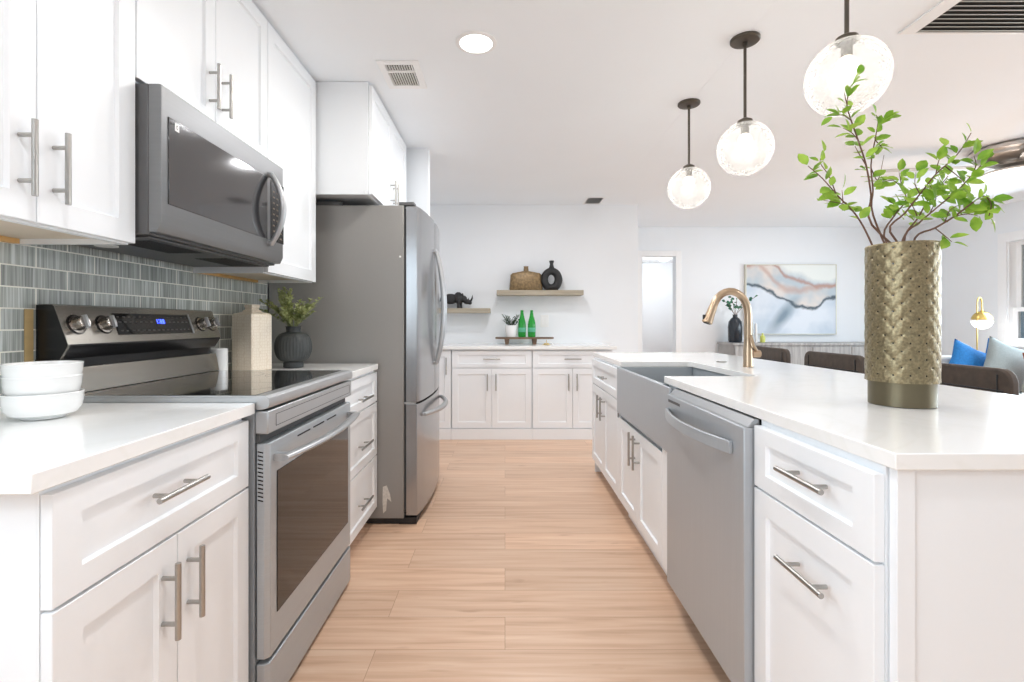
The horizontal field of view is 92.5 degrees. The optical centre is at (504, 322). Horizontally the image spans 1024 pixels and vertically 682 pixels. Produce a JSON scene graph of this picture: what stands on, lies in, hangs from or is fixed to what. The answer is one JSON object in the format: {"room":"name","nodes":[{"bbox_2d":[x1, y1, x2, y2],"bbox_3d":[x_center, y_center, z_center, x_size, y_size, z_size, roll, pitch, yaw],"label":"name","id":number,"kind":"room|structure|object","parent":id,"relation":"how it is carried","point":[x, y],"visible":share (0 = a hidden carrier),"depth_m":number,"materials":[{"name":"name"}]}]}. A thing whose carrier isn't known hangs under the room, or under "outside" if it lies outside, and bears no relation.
{"room":"kitchen","nodes":[
{"label":"kitchen","id":0,"kind":"room"},
{"bbox_2d":[267,283,268,311],"bbox_3d":[-1.408,-0.085,1.610,0.120,2.450,7.620,0,0,0],"label":"wall","id":1,"kind":"structure","parent":0,"point":[267,283],"depth_m":2.79,"materials":[{"name":"paint"}]},
{"bbox_2d":[24,309,33,361],"bbox_3d":[-1.343,0.093,1.378,0.010,0.264,0.025,0,0,0],"label":"trim","id":2,"kind":"structure","parent":1,"relation":"attached to","point":[28,313],"depth_m":1.38,"materials":[{"name":"beige wood"}]},
{"bbox_2d":[0,0,134,244],"bbox_3d":[-1.157,-0.761,1.065,0.361,1.093,0.567,0,0,0],"label":"upper cabinet","id":3,"kind":"object","parent":1,"relation":"attached to","point":[67,67],"visible":1,"depth_m":1.15,"materials":[{"name":"laminate"}]},
{"bbox_2d":[0,242,266,393],"bbox_3d":[-1.344,-0.217,1.182,0.008,0.886,3.164,0,0,0],"label":"backsplash","id":4,"kind":"structure","parent":1,"relation":"attached to","point":[31,276],"depth_m":1.62,"materials":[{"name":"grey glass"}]},
{"bbox_2d":[135,0,267,157],"bbox_3d":[-1.157,-0.992,1.725,0.361,0.633,0.746,0,0,0],"label":"upper cabinet","id":5,"kind":"object","parent":1,"relation":"attached to","point":[212,55],"visible":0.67,"depth_m":1.70,"materials":[{"name":"laminate"}]},
{"bbox_2d":[76,84,286,266],"bbox_3d":[-1.108,-0.448,1.726,0.460,0.429,0.745,0,0,0],"label":"microwave","id":6,"kind":"object","parent":5,"relation":"attached to","point":[205,197],"visible":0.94,"depth_m":1.55,"materials":[{"name":"grey metal"}]},
{"bbox_2d":[193,22,315,282],"bbox_3d":[-1.177,-0.761,2.368,0.322,1.093,0.531,0,0,0],"label":"upper cabinet","id":7,"kind":"object","parent":1,"relation":"attached to","point":[291,89],"visible":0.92,"depth_m":2.38,"materials":[{"name":"laminate"}]},
{"bbox_2d":[316,82,405,204],"bbox_3d":[-1.010,-1.003,3.127,0.655,0.610,0.943,0,0,0],"label":"upper cabinet","id":8,"kind":"object","parent":1,"relation":"attached to","point":[361,152],"visible":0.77,"depth_m":2.66,"materials":[{"name":"white laminate"}]},
{"bbox_2d":[406,148,429,215],"bbox_3d":[-0.962,-0.085,3.717,0.772,2.450,0.085,0,0,0],"label":"wall","id":9,"kind":"structure","parent":0,"point":[417,159],"depth_m":3.67,"materials":[{"name":"paint"}]},
{"bbox_2d":[289,440,730,681],"bbox_3d":[2.096,1.180,3.745,7.128,0.080,11.890,0,0,0],"label":"floor","id":10,"kind":"structure","parent":0,"point":[523,562],"depth_m":2.09,"materials":[{"name":"brown wood"}]},
{"bbox_2d":[0,419,247,681],"bbox_3d":[-1.010,0.699,1.078,0.659,0.882,0.598,0,0,0],"label":"base cabinet","id":11,"kind":"object","parent":10,"relation":"on","point":[135,569],"visible":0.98,"depth_m":0.96,"materials":[{"name":"white laminate"}]},
{"bbox_2d":[0,403,254,494],"bbox_3d":[-1.027,0.242,1.060,0.638,0.032,0.655,0,0,0],"label":"countertop","id":12,"kind":"structure","parent":11,"relation":"on","point":[36,456],"depth_m":1.00,"materials":[{"name":"white stone"}]},
{"bbox_2d":[0,388,84,420],"bbox_3d":[-1.098,0.195,1.166,0.151,0.062,0.151,0,0,0],"label":"serving bowl","id":13,"kind":"object","parent":12,"relation":"on","point":[39,407],"visible":0.89,"depth_m":1.11,"materials":[{"name":"white ceramic"}]},
{"bbox_2d":[0,373,82,395],"bbox_3d":[-1.098,0.155,1.166,0.144,0.062,0.144,0,0,0],"label":"serving bowl","id":14,"kind":"object","parent":13,"relation":"on","point":[72,383],"visible":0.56,"depth_m":1.11,"materials":[{"name":"white ceramic"}]},
{"bbox_2d":[0,360,83,377],"bbox_3d":[-1.098,0.126,1.166,0.147,0.062,0.147,0,0,0],"label":"serving bowl","id":15,"kind":"object","parent":14,"relation":"on","point":[34,369],"visible":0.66,"depth_m":1.12,"materials":[{"name":"white ceramic"}]},
{"bbox_2d":[35,304,359,681],"bbox_3d":[-0.966,0.542,1.772,0.746,1.194,0.759,0,0,0],"label":"electric range","id":16,"kind":"object","parent":10,"relation":"on","point":[298,486],"visible":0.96,"depth_m":1.59,"materials":[{"name":"metal"}]},
{"bbox_2d":[83,370,352,409],"bbox_3d":[-0.997,0.227,1.772,0.656,0.040,0.759,0,0,0],"label":"cooktop","id":17,"kind":"object","parent":16,"relation":"in","point":[268,389],"depth_m":1.59,"materials":[{"name":"glass"}]},
{"bbox_2d":[269,202,447,523],"bbox_3d":[-0.857,0.224,3.217,0.957,1.824,0.902,0,0,0],"label":"refrigerator","id":18,"kind":"object","parent":10,"relation":"on","point":[379,269],"visible":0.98,"depth_m":2.77,"materials":[{"name":"grey metal"}]},
{"bbox_2d":[345,371,376,545],"bbox_3d":[-1.010,0.699,2.457,0.659,0.882,0.600,0,0,0],"label":"base cabinet","id":19,"kind":"object","parent":10,"relation":"on","point":[362,399],"visible":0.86,"depth_m":2.49,"materials":[{"name":"white wood"}]},
{"bbox_2d":[229,364,377,379],"bbox_3d":[-1.027,0.242,2.445,0.638,0.032,0.580,0,0,0],"label":"countertop","id":20,"kind":"structure","parent":19,"relation":"on","point":[357,369],"depth_m":2.49,"materials":[{"name":"white stone"}]},
{"bbox_2d":[211,348,227,369],"bbox_3d":[-1.288,0.170,2.205,0.074,0.112,0.074,0,0,0],"label":"canister","id":21,"kind":"object","parent":20,"relation":"on","point":[221,353],"visible":0.61,"depth_m":2.18,"materials":[{"name":"white ceramic"}]},
{"bbox_2d":[232,304,271,369],"bbox_3d":[-1.205,0.069,2.335,0.120,0.313,0.120,0,0,20],"label":"ceramic bottle","id":22,"kind":"object","parent":20,"relation":"on","point":[251,327],"visible":0.92,"depth_m":2.29,"materials":[{"name":"beige ceramic"}]},
{"bbox_2d":[274,326,311,367],"bbox_3d":[-1.075,0.121,2.490,0.178,0.209,0.178,0,0,0],"label":"ribbed vase","id":23,"kind":"object","parent":20,"relation":"on","point":[293,346],"visible":1,"depth_m":2.43,"materials":[{"name":"grey ceramic"}]},
{"bbox_2d":[259,287,321,325],"bbox_3d":[-1.054,-0.076,2.482,0.306,0.211,0.291,0,0,33],"label":"sprigs","id":24,"kind":"object","parent":23,"relation":"on","point":[287,315],"visible":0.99,"depth_m":2.45,"materials":[{"name":"green plant"}]},
{"bbox_2d":[439,349,451,439],"bbox_3d":[-0.756,0.699,5.083,0.458,0.882,0.644,0,0,0],"label":"base cabinet","id":25,"kind":"object","parent":10,"relation":"on","point":[445,363],"visible":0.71,"depth_m":4.80,"materials":[{"name":"white wood"}]},
{"bbox_2d":[443,343,616,348],"bbox_3d":[0.045,0.242,5.093,2.090,0.032,0.650,0,0,0],"label":"countertop","id":26,"kind":"structure","parent":25,"relation":"on","point":[445,345],"depth_m":4.77,"materials":[{"name":"white stone"}]},
{"bbox_2d":[495,337,553,344],"bbox_3d":[0.208,0.188,5.200,0.620,0.076,0.210,0,0,0],"label":"serving board","id":27,"kind":"object","parent":26,"relation":"on","point":[534,339],"visible":0.98,"depth_m":5.10,"materials":[{"name":"brown wood"}]},
{"bbox_2d":[502,314,518,336],"bbox_3d":[0.066,0.027,5.181,0.214,0.244,0.186,0,0,0],"label":"potted plant","id":28,"kind":"object","parent":27,"relation":"on","point":[511,328],"visible":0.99,"depth_m":5.15,"materials":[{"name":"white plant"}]},
{"bbox_2d":[518,310,525,336],"bbox_3d":[0.180,0.006,5.200,0.085,0.286,0.085,0,0,0],"label":"glass bottle","id":29,"kind":"object","parent":27,"relation":"on","point":[521,324],"visible":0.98,"depth_m":5.17,"materials":[{"name":"green glass"}]},
{"bbox_2d":[528,310,535,336],"bbox_3d":[0.283,0.006,5.200,0.085,0.286,0.085,0,0,0],"label":"glass bottle","id":30,"kind":"object","parent":27,"relation":"on","point":[531,322],"visible":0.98,"depth_m":5.17,"materials":[{"name":"green glass"}]},
{"bbox_2d":[451,349,531,439],"bbox_3d":[-0.130,0.699,5.083,0.790,0.882,0.644,0,0,0],"label":"base cabinet","id":31,"kind":"object","parent":10,"relation":"on","point":[492,388],"visible":0.98,"depth_m":4.80,"materials":[{"name":"white wood"}]},
{"bbox_2d":[532,349,611,439],"bbox_3d":[0.661,0.699,5.083,0.788,0.882,0.644,0,0,0],"label":"base cabinet","id":32,"kind":"object","parent":10,"relation":"on","point":[562,382],"visible":0.84,"depth_m":4.80,"materials":[{"name":"white wood"}]},
{"bbox_2d":[592,357,617,496],"bbox_3d":[0.949,0.698,3.326,0.642,0.884,0.850,0,0,0],"label":"base cabinet","id":33,"kind":"object","parent":10,"relation":"on","point":[604,373],"visible":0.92,"depth_m":3.26,"materials":[{"name":"white wood"}]},
{"bbox_2d":[618,366,683,574],"bbox_3d":[0.949,0.698,2.424,0.642,0.884,0.948,0,0,0],"label":"base cabinet","id":34,"kind":"object","parent":10,"relation":"on","point":[642,463],"visible":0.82,"depth_m":2.37,"materials":[{"name":"white wood"}]},
{"bbox_2d":[665,388,761,681],"bbox_3d":[0.920,0.698,1.640,0.660,0.876,0.648,0,0,0],"label":"dishwasher","id":35,"kind":"object","parent":10,"relation":"on","point":[710,444],"visible":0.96,"depth_m":1.51,"materials":[{"name":"metal"}]},
{"bbox_2d":[753,346,790,362],"bbox_3d":[1.824,0.662,3.760,0.468,0.954,0.540,0,0,0],"label":"bar stool","id":36,"kind":"object","parent":10,"relation":"on","point":[768,353],"visible":0.15,"depth_m":3.63,"materials":[{"name":"fabric"}]},
{"bbox_2d":[717,342,864,364],"bbox_3d":[3.902,0.697,6.430,2.035,0.884,0.480,0,0,0],"label":"sideboard","id":37,"kind":"object","parent":10,"relation":"on","point":[798,350],"visible":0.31,"depth_m":6.21,"materials":[{"name":"grey wood"}]},
{"bbox_2d":[728,314,742,342],"bbox_3d":[3.015,0.071,6.420,0.176,0.366,0.176,0,0,0],"label":"bottle vase","id":38,"kind":"object","parent":37,"relation":"on","point":[735,328],"visible":1,"depth_m":6.35,"materials":[{"name":"black ceramic"}]},
{"bbox_2d":[722,295,757,313],"bbox_3d":[3.075,-0.259,6.414,0.479,0.332,0.110,0,0,7],"label":"stem","id":39,"kind":"object","parent":38,"relation":"on","point":[728,304],"visible":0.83,"depth_m":6.42,"materials":[{"name":"teal plant"}]},
{"bbox_2d":[752,322,753,338],"bbox_3d":[3.240,0.121,6.420,0.041,0.266,0.041,0,0,0],"label":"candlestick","id":40,"kind":"object","parent":37,"relation":"on","point":[752,322],"visible":0.41,"depth_m":6.41,"materials":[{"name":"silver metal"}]},
{"bbox_2d":[755,323,756,341],"bbox_3d":[3.290,0.127,6.420,0.037,0.256,0.037,0,0,0],"label":"candle","id":41,"kind":"object","parent":37,"relation":"on","point":[756,323],"visible":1,"depth_m":6.41,"materials":[{"name":"wax"}]},
{"bbox_2d":[760,333,765,342],"bbox_3d":[3.365,0.193,6.400,0.068,0.124,0.068,0,0,0],"label":"jar","id":42,"kind":"object","parent":37,"relation":"on","point":[762,337],"visible":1,"depth_m":6.38,"materials":[{"name":"yellow glass"}]},
{"bbox_2d":[595,463,1023,681],"bbox_3d":[1.005,0.698,2.314,0.630,0.884,2.904,0,0,0],"label":"kitchen island","id":43,"kind":"object","parent":10,"relation":"on","point":[956,537],"visible":0.42,"depth_m":0.87,"materials":[{"name":"white wood"}]},
{"bbox_2d":[593,352,1023,469],"bbox_3d":[1.139,0.241,2.309,0.923,0.030,2.921,0,0,0],"label":"island countertop","id":44,"kind":"structure","parent":43,"relation":"on","point":[969,429],"depth_m":1.24,"materials":[{"name":"white stone"}]},
{"bbox_2d":[617,367,727,451],"bbox_3d":[0.880,0.390,2.410,0.450,0.267,0.916,0,0,0],"label":"farmhouse sink","id":45,"kind":"object","parent":44,"relation":"in","point":[642,392],"visible":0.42,"depth_m":2.42,"materials":[{"name":"metal"}]},
{"bbox_2d":[619,367,727,386],"bbox_3d":[0.886,0.378,2.471,0.438,0.244,0.793,0,0,0],"label":"basin","id":46,"kind":"object","parent":45,"relation":"in","point":[628,376],"depth_m":2.80,"materials":[{"name":"metal"}]},
{"bbox_2d":[702,288,761,366],"bbox_3d":[1.162,0.022,2.508,0.296,0.407,0.078,0,0,0],"label":"kitchen faucet","id":47,"kind":"object","parent":44,"relation":"on","point":[749,353],"visible":1,"depth_m":2.50,"materials":[{"name":"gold metal"}]},
{"bbox_2d":[864,240,941,408],"bbox_3d":[1.098,0.005,1.357,0.167,0.442,0.167,0,0,0],"label":"vase","id":48,"kind":"object","parent":44,"relation":"on","point":[903,286],"visible":1,"depth_m":1.29,"materials":[{"name":"gold metal"}]},
{"bbox_2d":[798,140,872,244],"bbox_3d":[0.926,-0.326,1.343,0.301,0.365,0.096,0,0,-14],"label":"leafy branch","id":49,"kind":"object","parent":48,"relation":"in","point":[832,195],"visible":0.98,"depth_m":1.32,"materials":[{"name":"green plant"}]},
{"bbox_2d":[821,64,890,241],"bbox_3d":[1.002,-0.431,1.373,0.256,0.576,0.130,0,0,-8],"label":"leafy branch","id":50,"kind":"object","parent":48,"relation":"in","point":[849,91],"visible":0.99,"depth_m":1.36,"materials":[{"name":"green plant"}]},
{"bbox_2d":[861,104,901,242],"bbox_3d":[1.094,-0.391,1.417,0.099,0.494,0.081,0,0,19],"label":"leafy branch","id":51,"kind":"object","parent":48,"relation":"in","point":[890,114],"visible":0.91,"depth_m":1.42,"materials":[{"name":"green plant"}]},
{"bbox_2d":[865,158,919,242],"bbox_3d":[1.177,-0.328,1.444,0.129,0.370,0.264,0,0,17],"label":"leafy branch","id":52,"kind":"object","parent":48,"relation":"in","point":[891,210],"visible":0.66,"depth_m":1.50,"materials":[{"name":"green plant"}]},
{"bbox_2d":[893,165,955,240],"bbox_3d":[1.190,-0.304,1.406,0.238,0.321,0.097,0,0,0],"label":"leafy branch","id":53,"kind":"object","parent":48,"relation":"in","point":[914,213],"visible":0.43,"depth_m":1.41,"materials":[{"name":"green plant"}]},
{"bbox_2d":[889,123,984,241],"bbox_3d":[1.186,-0.346,1.341,0.241,0.405,0.106,0,0,0],"label":"leafy branch","id":54,"kind":"object","parent":48,"relation":"in","point":[920,166],"visible":0.94,"depth_m":1.35,"materials":[{"name":"green plant"}]},
{"bbox_2d":[903,138,997,240],"bbox_3d":[1.185,-0.313,1.313,0.192,0.336,0.123,0,0,0],"label":"leafy branch","id":55,"kind":"object","parent":48,"relation":"in","point":[984,155],"visible":0.98,"depth_m":1.30,"materials":[{"name":"green plant"}]},
{"bbox_2d":[913,184,1012,248],"bbox_3d":[1.207,-0.251,1.302,0.200,0.213,0.109,0,0,42],"label":"leafy branch","id":56,"kind":"object","parent":48,"relation":"in","point":[986,206],"visible":0.97,"depth_m":1.28,"materials":[{"name":"green plant"}]},
{"bbox_2d":[754,420,888,681],"bbox_3d":[0.949,0.698,1.099,0.642,0.884,0.429,0,0,0],"label":"base cabinet","id":57,"kind":"object","parent":10,"relation":"on","point":[821,510],"visible":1,"depth_m":1.05,"materials":[{"name":"white wood"}]},
{"bbox_2d":[804,351,864,373],"bbox_3d":[1.824,0.662,3.020,0.468,0.954,0.540,0,0,0],"label":"bar stool","id":58,"kind":"object","parent":10,"relation":"on","point":[836,361],"visible":0.25,"depth_m":2.97,"materials":[{"name":"fabric"}]},
{"bbox_2d":[940,363,1018,395],"bbox_3d":[1.824,0.662,2.210,0.468,0.954,0.540,0,0,0],"label":"bar stool","id":59,"kind":"object","parent":10,"relation":"on","point":[991,379],"visible":0.12,"depth_m":2.07,"materials":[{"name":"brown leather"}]},
{"bbox_2d":[970,297,993,349],"bbox_3d":[5.171,0.426,5.360,0.276,1.426,0.260,0,0,0],"label":"floor lamp","id":60,"kind":"object","parent":10,"relation":"on","point":[981,315],"visible":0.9,"depth_m":5.33,"materials":[{"name":"gold metal"}]},
{"bbox_2d":[941,355,1023,395],"bbox_3d":[4.820,0.740,4.695,1.200,0.799,0.950,0,0,0],"label":"sofa","id":61,"kind":"object","parent":10,"relation":"on","point":[944,358],"visible":0.04,"depth_m":4.97,"materials":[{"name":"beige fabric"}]},
{"bbox_2d":[949,339,985,365],"bbox_3d":[4.635,0.421,4.860,0.580,0.531,0.154,0,0,0],"label":"throw pillow","id":62,"kind":"object","parent":61,"relation":"on","point":[963,354],"visible":0.46,"depth_m":4.83,"materials":[{"name":"blue fabric"}]},
{"bbox_2d":[983,336,1023,393],"bbox_3d":[4.800,0.400,4.700,0.543,0.551,0.158,0,0,0],"label":"throw pillow","id":63,"kind":"object","parent":61,"relation":"on","point":[999,354],"visible":0.61,"depth_m":4.66,"materials":[{"name":"grey fabric"}]},
{"bbox_2d":[430,205,637,351],"bbox_3d":[0.001,-0.085,5.480,2.938,2.450,0.120,0,0,0],"label":"wall","id":64,"kind":"structure","parent":0,"point":[594,248],"depth_m":5.42,"materials":[{"name":"paint"}]},
{"bbox_2d":[439,308,490,312],"bbox_3d":[-0.579,-0.133,5.310,0.842,0.050,0.220,0,0,0],"label":"floating shelf","id":65,"kind":"object","parent":64,"relation":"attached to","point":[449,310],"visible":0.56,"depth_m":5.20,"materials":[{"name":"brown wood"}]},
{"bbox_2d":[440,292,472,307],"bbox_3d":[-0.528,-0.247,5.309,0.362,0.175,0.116,0,0,0],"label":"figurine","id":66,"kind":"object","parent":65,"relation":"on","point":[458,298],"visible":0.72,"depth_m":5.28,"materials":[{"name":"black ceramic"}]},
{"bbox_2d":[497,290,583,295],"bbox_3d":[0.373,-0.324,5.310,0.923,0.053,0.220,0,0,0],"label":"floating shelf","id":67,"kind":"object","parent":64,"relation":"attached to","point":[499,292],"visible":1,"depth_m":5.20,"materials":[{"name":"brown wood"}]},
{"bbox_2d":[509,266,542,289],"bbox_3d":[0.228,-0.481,5.310,0.360,0.262,0.104,0,0,0],"label":"jug","id":68,"kind":"object","parent":67,"relation":"on","point":[526,279],"visible":0.88,"depth_m":5.26,"materials":[{"name":"brown metal"}]},
{"bbox_2d":[541,260,561,289],"bbox_3d":[0.502,-0.511,5.280,0.236,0.322,0.086,0,0,0],"label":"ring vase","id":69,"kind":"object","parent":67,"relation":"on","point":[551,270],"visible":0.96,"depth_m":5.24,"materials":[{"name":"black ceramic"}]},
{"bbox_2d":[540,315,548,326],"bbox_3d":[0.437,-0.022,5.415,0.090,0.135,0.009,0,0,0],"label":"outlet plate","id":70,"kind":"object","parent":64,"relation":"attached to","point":[544,319],"visible":1,"depth_m":5.41,"materials":[{"name":"white plastic"}]},
{"bbox_2d":[252,0,1023,226],"bbox_3d":[2.096,-1.360,2.305,7.128,0.100,9.010,0,0,0],"label":"ceiling","id":71,"kind":"structure","parent":0,"point":[569,101],"depth_m":2.83,"materials":[{"name":"paint"}]},
{"bbox_2d":[376,60,426,88],"bbox_3d":[-0.538,-1.304,2.583,0.212,0.012,0.287,0,0,0],"label":"ceiling vent","id":72,"kind":"object","parent":71,"relation":"in","point":[398,74],"visible":1,"depth_m":2.57,"materials":[{"name":"metal"}]},
{"bbox_2d":[456,31,496,54],"bbox_3d":[-0.135,-1.307,2.290,0.192,0.006,0.192,0,0,0],"label":"recessed light","id":73,"kind":"object","parent":71,"relation":"in","point":[471,42],"visible":1,"depth_m":2.28,"materials":[{"name":"paint"}]},
{"bbox_2d":[460,34,491,51],"bbox_3d":[-0.135,-1.307,2.290,0.148,0.004,0.148,0,0,-5],"label":"diffuser","id":74,"kind":"object","parent":73,"relation":"attached to","point":[468,42],"depth_m":2.28,"materials":[{"name":"white plastic"}]},
{"bbox_2d":[583,197,605,203],"bbox_3d":[0.950,-1.304,5.230,0.200,0.010,0.300,0,0,0],"label":"ceiling vent","id":75,"kind":"object","parent":71,"relation":"in","point":[589,200],"visible":1,"depth_m":5.23,"materials":[{"name":"metal"}]},
{"bbox_2d":[678,98,700,187],"bbox_3d":[1.095,-0.996,2.917,0.242,0.628,0.242,0,0,0],"label":"pendant light","id":76,"kind":"object","parent":71,"relation":"hanging from","point":[690,103],"visible":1,"depth_m":2.90,"materials":[{"name":"black metal"}]},
{"bbox_2d":[686,168,691,176],"bbox_3d":[1.095,-0.893,2.917,0.034,0.049,0.034,0,0,0],"label":"socket","id":77,"kind":"object","parent":76,"relation":"attached to","point":[688,170],"depth_m":2.90,"materials":[{"name":"white metal"}]},
{"bbox_2d":[641,0,776,160],"bbox_3d":[1.102,-1.309,2.475,0.004,0.001,2.950,0,0,0],"label":"trim","id":78,"kind":"structure","parent":71,"relation":"attached to","point":[776,0],"depth_m":2.56,"materials":[{"name":"paint"}]},
{"bbox_2d":[730,31,760,148],"bbox_3d":[1.107,-0.996,2.260,0.242,0.628,0.242,0,0,0],"label":"pendant light","id":79,"kind":"object","parent":71,"relation":"hanging from","point":[744,40],"visible":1,"depth_m":2.25,"materials":[{"name":"black metal"}]},
{"bbox_2d":[741,123,748,134],"bbox_3d":[1.107,-0.893,2.260,0.034,0.049,0.034,0,0,0],"label":"socket","id":80,"kind":"object","parent":79,"relation":"attached to","point":[744,126],"depth_m":2.25,"materials":[{"name":"white metal"}]},
{"bbox_2d":[834,0,859,77],"bbox_3d":[1.118,-0.996,1.603,0.242,0.628,0.242,0,0,0],"label":"pendant light","id":81,"kind":"object","parent":71,"relation":"hanging from","point":[846,67],"visible":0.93,"depth_m":1.59,"materials":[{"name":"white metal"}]},
{"bbox_2d":[841,40,852,57],"bbox_3d":[1.118,-0.893,1.603,0.034,0.049,0.034,0,0,0],"label":"socket","id":82,"kind":"object","parent":81,"relation":"attached to","point":[846,45],"depth_m":1.59,"materials":[{"name":"white metal"}]},
{"bbox_2d":[884,138,1023,223],"bbox_3d":[3.758,-1.022,3.693,1.772,0.576,1.782,0,0,0],"label":"ceiling fan","id":83,"kind":"object","parent":71,"relation":"hanging from","point":[1009,155],"visible":0.85,"depth_m":3.60,"materials":[{"name":"silver metal"}]},
{"bbox_2d":[898,0,1023,33],"bbox_3d":[2.147,-1.304,1.900,0.745,0.010,0.624,0,0,0],"label":"ceiling vent","id":84,"kind":"object","parent":71,"relation":"in","point":[948,16],"visible":1,"depth_m":2.10,"materials":[{"name":"metal"}]},
{"bbox_2d":[642,258,672,351],"bbox_3d":[2.625,-0.040,8.200,1.750,2.360,2.780,0,0,0],"label":"wall","id":85,"kind":"structure","parent":0,"point":[657,275],"depth_m":9.49,"materials":[{"name":"paint"}]},
{"bbox_2d":[658,258,669,260],"bbox_3d":[2.850,-1.135,8.790,0.200,0.050,0.200,0,0,0],"label":"ceiling light","id":86,"kind":"object","parent":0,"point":[660,259],"visible":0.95,"depth_m":8.73,"materials":[{"name":"paint"}]},
{"bbox_2d":[638,227,908,352],"bbox_3d":[3.505,-0.085,6.750,4.310,2.450,0.120,0,0,0],"label":"wall","id":87,"kind":"structure","parent":0,"point":[713,259],"depth_m":6.69,"materials":[{"name":"paint"}]},
{"bbox_2d":[638,251,680,351],"bbox_3d":[2.100,0.077,6.682,0.610,2.125,0.016,0,0,0],"label":"trim","id":88,"kind":"structure","parent":87,"relation":"attached to","point":[677,254],"depth_m":6.67,"materials":[{"name":"paint"}]},
{"bbox_2d":[744,264,836,333],"bbox_3d":[3.880,-0.320,6.665,1.236,0.950,0.046,0,0,0],"label":"abstract painting","id":89,"kind":"object","parent":87,"relation":"attached to","point":[791,298],"visible":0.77,"depth_m":6.65,"materials":[{"name":"multicoloured paint"}]},
{"bbox_2d":[909,200,1023,354],"bbox_3d":[5.590,-0.085,2.245,0.140,2.450,8.890,0,0,0],"label":"wall","id":90,"kind":"structure","parent":0,"point":[969,273],"depth_m":5.82,"materials":[{"name":"paint"}]},
{"bbox_2d":[998,230,1023,346],"bbox_3d":[5.560,-0.367,4.640,0.180,1.245,1.680,0,0,0],"label":"window","id":91,"kind":"structure","parent":90,"relation":"in","point":[1010,254],"depth_m":5.37,"materials":[{"name":"paint"}]},
{"label":"outside","id":92,"kind":"structure","parent":0,"visible":0},
{"bbox_3d":[25.360,1.590,25.000,39.280,0.100,70.000,0,0,0],"label":"ground","id":93,"kind":"structure","parent":92,"visible":0},
{"bbox_2d":[1021,311,1023,337],"bbox_3d":[16.000,-0.215,12.250,8.800,3.490,8.500,0,0,0],"label":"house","id":94,"kind":"structure","parent":93,"relation":"on","point":[1022,312],"depth_m":11.36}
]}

